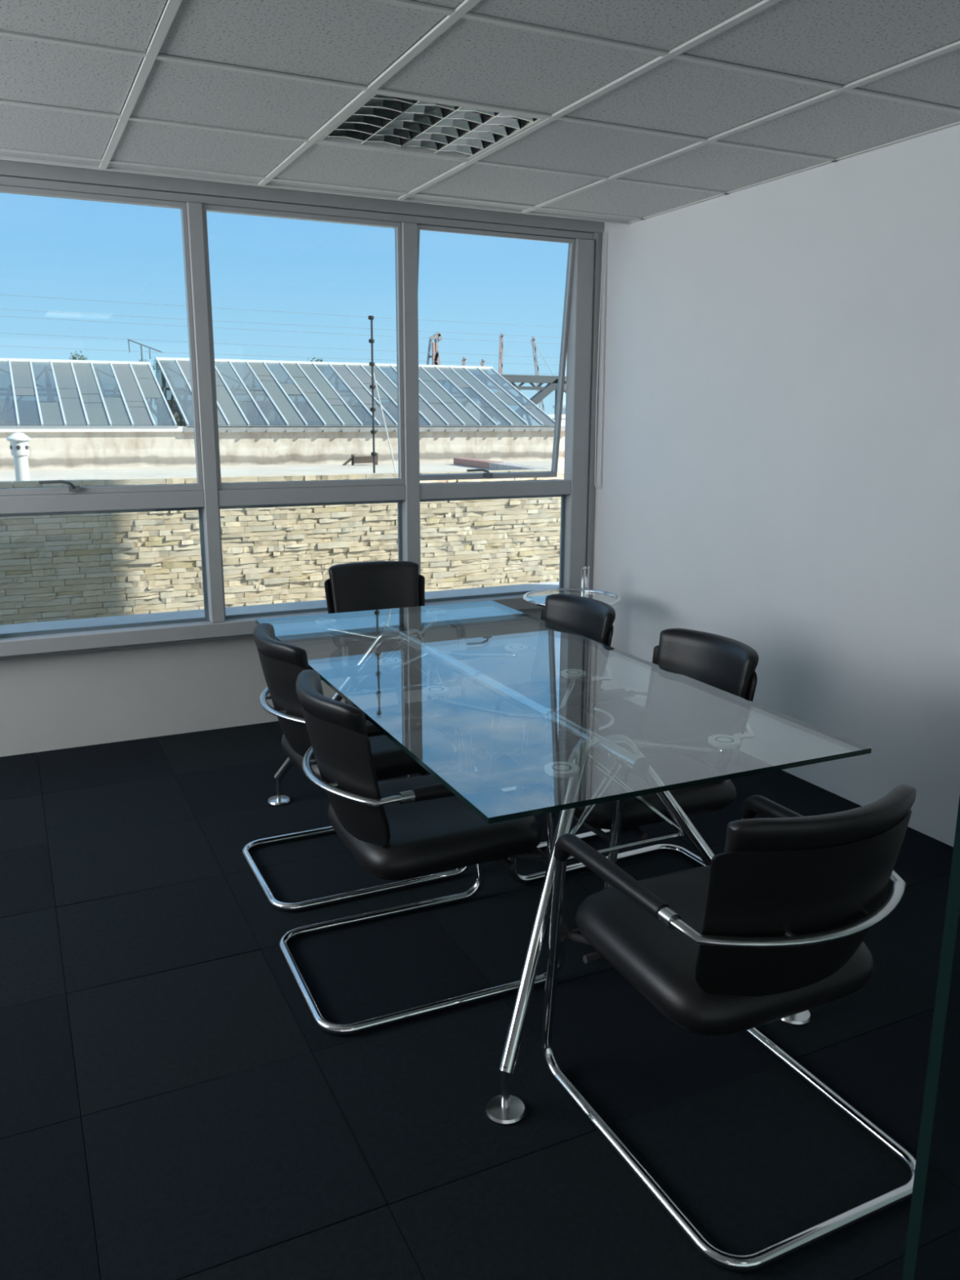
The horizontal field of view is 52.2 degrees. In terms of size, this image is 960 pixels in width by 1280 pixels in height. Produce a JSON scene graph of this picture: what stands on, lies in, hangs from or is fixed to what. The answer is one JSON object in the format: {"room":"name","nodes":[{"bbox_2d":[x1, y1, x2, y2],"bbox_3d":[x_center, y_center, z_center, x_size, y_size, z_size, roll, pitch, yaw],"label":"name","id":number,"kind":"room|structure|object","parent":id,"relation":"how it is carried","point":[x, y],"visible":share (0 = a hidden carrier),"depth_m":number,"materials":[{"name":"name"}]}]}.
{"room":"meeting room","nodes":[
{"label":"meeting room","id":0,"kind":"room"},
{"bbox_2d":[0,610,541,756],"bbox_3d":[-2.197,-2.389,3.751,6.092,6.500,0.390,-6,14,-25],"label":"wall","id":1,"kind":"structure","parent":0,"point":[47,703],"depth_m":4.55,"materials":[{"name":"grey paint"}]},
{"bbox_2d":[0,581,559,629],"bbox_3d":[-1.546,0.260,4.965,8.400,0.800,0.110,-6,14,-25],"label":"trim","id":2,"kind":"structure","parent":1,"relation":"attached to","point":[557,583],"depth_m":4.97,"materials":[{"name":"grey metal"}]},
{"bbox_2d":[0,585,559,633],"bbox_3d":[-1.452,-0.058,4.694,8.400,0.059,0.319,-6,14,-25],"label":"trim","id":3,"kind":"structure","parent":1,"relation":"attached to","point":[315,606],"depth_m":4.87,"materials":[{"name":"grey metal"}]},
{"bbox_2d":[0,160,604,660],"bbox_3d":[-2.146,-0.886,3.973,6.092,1.989,0.222,-6,14,-25],"label":"window","id":4,"kind":"structure","parent":1,"relation":"in","point":[576,491],"depth_m":4.54,"materials":[{"name":"grey metal"}]},
{"bbox_2d":[594,231,604,488],"bbox_3d":[0.624,-1.435,5.082,0.041,1.284,0.024,-6,14,-25],"label":"blind cord","id":5,"kind":"object","parent":4,"relation":"hanging from","point":[603,238],"visible":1,"depth_m":5.07,"materials":[{"name":"white plastic"}]},
{"bbox_2d":[0,459,564,483],"bbox_3d":[-0.103,-2.230,14.568,36.000,0.200,13.370,-6,14,-25],"label":"flat roof","id":6,"kind":"structure","parent":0,"point":[37,474],"depth_m":17.72,"materials":[{"name":"white concrete"}]},
{"bbox_2d":[6,432,31,480],"bbox_3d":[-3.091,-0.974,6.646,0.150,0.850,0.150,-6,14,-25],"label":"vent pipe","id":7,"kind":"object","parent":6,"relation":"on","point":[19,442],"visible":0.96,"depth_m":6.55,"materials":[{"name":"white plastic"}]},
{"bbox_2d":[342,453,377,465],"bbox_3d":[-2.420,-3.650,19.807,0.754,0.257,0.150,-7,14,-27],"label":"bracket","id":8,"kind":"object","parent":6,"relation":"on","point":[355,460],"visible":0.82,"depth_m":19.75,"materials":[{"name":"metal"}]},
{"bbox_2d":[453,457,551,470],"bbox_3d":[0.492,-3.153,17.875,0.366,0.135,5.344,-4,14,-19],"label":"kerb","id":9,"kind":"object","parent":6,"relation":"on","point":[477,463],"visible":0.59,"depth_m":18.47,"materials":[{"name":"grey concrete"}]},
{"bbox_2d":[0,426,564,469],"bbox_3d":[-3.017,-4.055,20.365,36.000,0.762,0.365,-6,14,-25],"label":"wall","id":10,"kind":"structure","parent":0,"point":[49,447],"depth_m":19.74,"materials":[{"name":"white concrete"}]},
{"bbox_2d":[0,688,959,1279],"bbox_3d":[-0.475,1.386,1.163,6.900,0.301,7.950,-6,14,-25],"label":"floor","id":11,"kind":"structure","parent":0,"point":[174,1105],"depth_m":2.25,"materials":[{"name":"black"}]},
{"bbox_2d":[241,622,471,911],"bbox_3d":[-0.426,0.352,3.210,0.663,0.807,0.544,-6,14,-25],"label":"chair","id":12,"kind":"object","parent":11,"relation":"on","point":[282,663],"visible":0.66,"depth_m":3.05,"materials":[{"name":"black leather"}]},
{"bbox_2d":[321,560,466,755],"bbox_3d":[-0.410,0.090,4.360,0.544,0.807,0.663,-5,14,-20],"label":"chair","id":13,"kind":"object","parent":11,"relation":"on","point":[380,584],"visible":0.57,"depth_m":4.45,"materials":[{"name":"black leather"}]},
{"bbox_2d":[328,560,419,645],"bbox_3d":[-0.482,-0.170,4.500,0.420,0.362,0.166,-5,14,-20],"label":"cushion","id":14,"kind":"object","parent":13,"relation":"on","point":[380,584],"depth_m":4.49,"materials":[{"name":"black leather"}]},
{"bbox_2d":[278,669,564,1035],"bbox_3d":[-0.181,0.488,2.616,0.663,0.807,0.544,-6,14,-24],"label":"chair","id":15,"kind":"object","parent":11,"relation":"on","point":[409,828],"visible":0.98,"depth_m":2.44,"materials":[{"name":"black leather"}]},
{"bbox_2d":[295,669,390,832],"bbox_3d":[-0.368,0.289,2.483,0.166,0.362,0.420,-6,14,-24],"label":"cushion","id":16,"kind":"object","parent":15,"relation":"on","point":[336,730],"depth_m":2.35,"materials":[{"name":"black leather"}]},
{"bbox_2d":[418,593,627,852],"bbox_3d":[0.175,0.274,3.563,0.663,0.807,0.544,-6,14,-27],"label":"chair","id":17,"kind":"object","parent":11,"relation":"on","point":[557,651],"visible":0.71,"depth_m":3.49,"materials":[{"name":"black leather"}]},
{"bbox_2d":[533,593,615,709],"bbox_3d":[0.360,0.036,3.606,0.166,0.362,0.420,-6,14,-27],"label":"cushion","id":18,"kind":"object","parent":17,"relation":"on","point":[557,651],"depth_m":3.64,"materials":[{"name":"black leather"}]},
{"bbox_2d":[255,600,871,1124],"bbox_3d":[0.012,0.434,3.026,0.992,0.734,2.103,-6,14,-25],"label":"conference table","id":19,"kind":"object","parent":11,"relation":"on","point":[504,1108],"visible":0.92,"depth_m":2.39,"materials":[{"name":"clear glass"}]},
{"bbox_2d":[522,565,621,732],"bbox_3d":[0.439,0.041,4.750,0.469,0.734,0.469,-6,14,-25],"label":"side table","id":20,"kind":"object","parent":11,"relation":"on","point":[584,592],"visible":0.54,"depth_m":4.87,"materials":[{"name":"clear glass"}]},
{"bbox_2d":[507,627,759,889],"bbox_3d":[0.501,0.412,2.959,0.663,0.807,0.544,-6,14,-27],"label":"chair","id":21,"kind":"object","parent":11,"relation":"on","point":[678,711],"visible":0.71,"depth_m":2.94,"materials":[{"name":"black leather"}]},
{"bbox_2d":[644,627,759,771],"bbox_3d":[0.686,0.175,3.002,0.166,0.362,0.420,-6,14,-27],"label":"cushion","id":22,"kind":"object","parent":21,"relation":"on","point":[676,708],"depth_m":3.02,"materials":[{"name":"black leather"}]},
{"bbox_2d":[541,784,915,1271],"bbox_3d":[0.519,0.631,1.998,0.544,0.807,0.663,-6,14,-25],"label":"chair","id":23,"kind":"object","parent":11,"relation":"on","point":[775,926],"visible":0.99,"depth_m":1.78,"materials":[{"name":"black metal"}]},
{"bbox_2d":[0,0,959,224],"bbox_3d":[-0.540,-1.340,0.454,6.094,0.569,7.260,-6,14,-25],"label":"ceiling","id":24,"kind":"structure","parent":0,"point":[651,108],"depth_m":2.82,"materials":[{"name":"white tile"}]},
{"bbox_2d":[316,92,546,160],"bbox_3d":[-0.175,-1.729,3.227,0.584,0.090,0.584,-6,14,-25],"label":"ceiling light","id":25,"kind":"object","parent":24,"relation":"attached to","point":[385,122],"visible":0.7,"depth_m":3.26,"materials":[{"name":"white metal"}]},
{"bbox_2d":[592,124,959,847],"bbox_3d":[2.481,-1.904,1.697,0.508,6.500,7.650,-6,14,-25],"label":"wall","id":26,"kind":"structure","parent":0,"point":[780,454],"depth_m":3.89,"materials":[{"name":"white paint"}]},
{"bbox_2d":[902,795,959,1279],"bbox_3d":[1.383,-0.002,1.244,2.207,2.377,0.012,-6,14,-25],"label":"glass door","id":27,"kind":"structure","parent":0,"point":[953,906],"depth_m":0.83,"materials":[{"name":"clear glass"}]},
{"label":"outside","id":28,"kind":"structure","parent":0,"visible":0},
{"bbox_3d":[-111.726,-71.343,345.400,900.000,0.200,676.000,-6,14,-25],"label":"ground","id":29,"kind":"structure","parent":28,"visible":0},
{"bbox_2d":[69,351,86,359],"bbox_3d":[-44.937,-25.283,111.085,2.128,14.557,1.984,-6,14,-25],"label":"tree","id":30,"kind":"object","parent":29,"relation":"on","point":[76,354],"visible":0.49,"depth_m":109.43,"materials":[{"name":"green plant"}]},
{"bbox_2d":[127,339,161,361],"bbox_3d":[-38.446,-26.645,114.013,3.740,15.957,0.140,-6,14,-25],"label":"pylon","id":31,"kind":"object","parent":29,"relation":"on","point":[127,340],"visible":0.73,"depth_m":112.33,"materials":[{"name":"grey metal"}]},
{"bbox_2d":[152,356,171,392],"bbox_3d":[-37.516,-26.388,116.810,2.085,14.220,2.233,-6,14,-25],"label":"tree","id":32,"kind":"object","parent":29,"relation":"on","point":[161,362],"visible":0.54,"depth_m":115.47,"materials":[{"name":"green plant"}]},
{"bbox_2d":[307,355,328,373],"bbox_3d":[-20.659,-28.476,124.773,3.153,14.873,3.042,-6,14,-25],"label":"tree","id":33,"kind":"object","parent":29,"relation":"on","point":[318,366],"visible":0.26,"depth_m":123.55,"materials":[{"name":"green plant"}]},
{"bbox_2d":[426,332,444,388],"bbox_3d":[-5.732,-31.594,131.036,6.257,18.321,0.740,-6,14,-25],"label":"crane","id":34,"kind":"object","parent":29,"relation":"on","point":[435,357],"visible":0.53,"depth_m":129.19,"materials":[{"name":"grey metal"}]},
{"bbox_2d":[461,356,466,403],"bbox_3d":[-2.184,-30.554,133.300,0.776,15.333,0.220,-6,14,-25],"label":"tower crane","id":35,"kind":"object","parent":29,"relation":"on","point":[464,357],"visible":0.16,"depth_m":132.32,"materials":[{"name":"red metal"}]},
{"bbox_2d":[480,359,485,403],"bbox_3d":[0.338,-30.718,134.509,0.776,15.134,0.220,-6,14,-25],"label":"tower crane","id":36,"kind":"object","parent":29,"relation":"on","point":[482,360],"visible":0.19,"depth_m":132.90,"materials":[{"name":"red metal"}]},
{"bbox_2d":[497,333,504,392],"bbox_3d":[2.642,-32.633,135.207,1.376,18.592,0.220,-6,14,-25],"label":"tower crane","id":37,"kind":"object","parent":29,"relation":"on","point":[500,353],"visible":0.38,"depth_m":133.88,"materials":[{"name":"red metal"}]},
{"bbox_2d":[472,373,566,425],"bbox_3d":[3.830,-4.871,35.131,9.000,8.841,0.220,-6,14,-25],"label":"truss","id":38,"kind":"object","parent":29,"relation":"on","point":[552,381],"visible":0.19,"depth_m":33.19,"materials":[{"name":"grey metal"}]},
{"bbox_2d":[489,414,565,426],"bbox_3d":[4.216,-13.329,74.942,9.200,7.650,5.200,-6,14,-25],"label":"building","id":39,"kind":"structure","parent":29,"relation":"on","point":[533,421],"depth_m":71.38,"materials":[{"name":"grey"}]},
{"bbox_2d":[530,337,551,411],"bbox_3d":[8.795,-33.129,138.131,3.967,18.282,0.220,-6,14,-25],"label":"tower crane","id":40,"kind":"object","parent":29,"relation":"on","point":[535,354],"visible":0.47,"depth_m":136.39,"materials":[{"name":"grey metal"}]},
{"bbox_2d":[552,404,565,414],"bbox_3d":[10.626,-15.861,84.358,7.200,8.450,5.200,-6,14,-25],"label":"building","id":41,"kind":"structure","parent":29,"relation":"on","point":[563,412],"depth_m":82.84,"materials":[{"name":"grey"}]},
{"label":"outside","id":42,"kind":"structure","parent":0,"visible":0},
{"bbox_2d":[0,315,554,343],"bbox_3d":[-8.595,-14.135,44.176,60.000,0.562,0.019,-6,14,-25],"label":"overhead wire","id":43,"kind":"object","parent":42,"point":[0,316],"visible":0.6,"depth_m":43.70,"materials":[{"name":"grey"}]},
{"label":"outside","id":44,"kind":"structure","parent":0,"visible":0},
{"bbox_2d":[0,345,566,365],"bbox_3d":[-9.119,-13.335,45.467,60.000,0.398,0.019,-6,14,-25],"label":"overhead wire","id":45,"kind":"object","parent":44,"point":[0,345],"visible":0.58,"depth_m":45.03,"materials":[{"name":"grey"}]},
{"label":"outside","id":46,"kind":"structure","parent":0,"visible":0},
{"bbox_2d":[4,361,566,374],"bbox_3d":[-9.381,-12.895,46.122,60.000,0.281,0.019,-6,14,-25],"label":"overhead wire","id":47,"kind":"object","parent":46,"point":[5,362],"visible":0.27,"depth_m":45.19,"materials":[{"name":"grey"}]},
{"bbox_3d":[-4.672,-4.345,23.822,36.000,0.180,7.700,-6,14,-25],"label":"flat roof","id":48,"kind":"structure","parent":0,"visible":0},
{"bbox_2d":[0,358,178,427],"bbox_3d":[-9.013,-4.580,19.520,5.381,2.090,4.204,-6,14,-25],"label":"roof light","id":49,"kind":"object","parent":48,"relation":"on","point":[83,402],"visible":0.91,"depth_m":19.64,"materials":[{"name":"grey"}]},
{"bbox_2d":[154,356,555,426],"bbox_3d":[-2.846,-5.314,22.568,8.528,2.210,4.504,-6,14,-25],"label":"roof light","id":50,"kind":"object","parent":48,"relation":"on","point":[323,406],"visible":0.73,"depth_m":22.27,"materials":[{"name":"grey"}]},
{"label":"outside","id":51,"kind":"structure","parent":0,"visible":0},
{"bbox_2d":[0,468,564,625],"bbox_3d":[-0.686,-0.526,6.889,12.393,1.285,0.280,-6,14,-25],"label":"stone wall","id":52,"kind":"structure","parent":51,"point":[68,566],"depth_m":6.35,"materials":[{"name":"beige stone"}]},
{"bbox_2d":[368,315,396,473],"bbox_3d":[-0.656,-1.641,6.636,0.190,1.053,0.040,-6,14,-25],"label":"pole","id":53,"kind":"object","parent":52,"relation":"on","point":[371,340],"visible":0.99,"depth_m":6.61,"materials":[{"name":"grey metal"}]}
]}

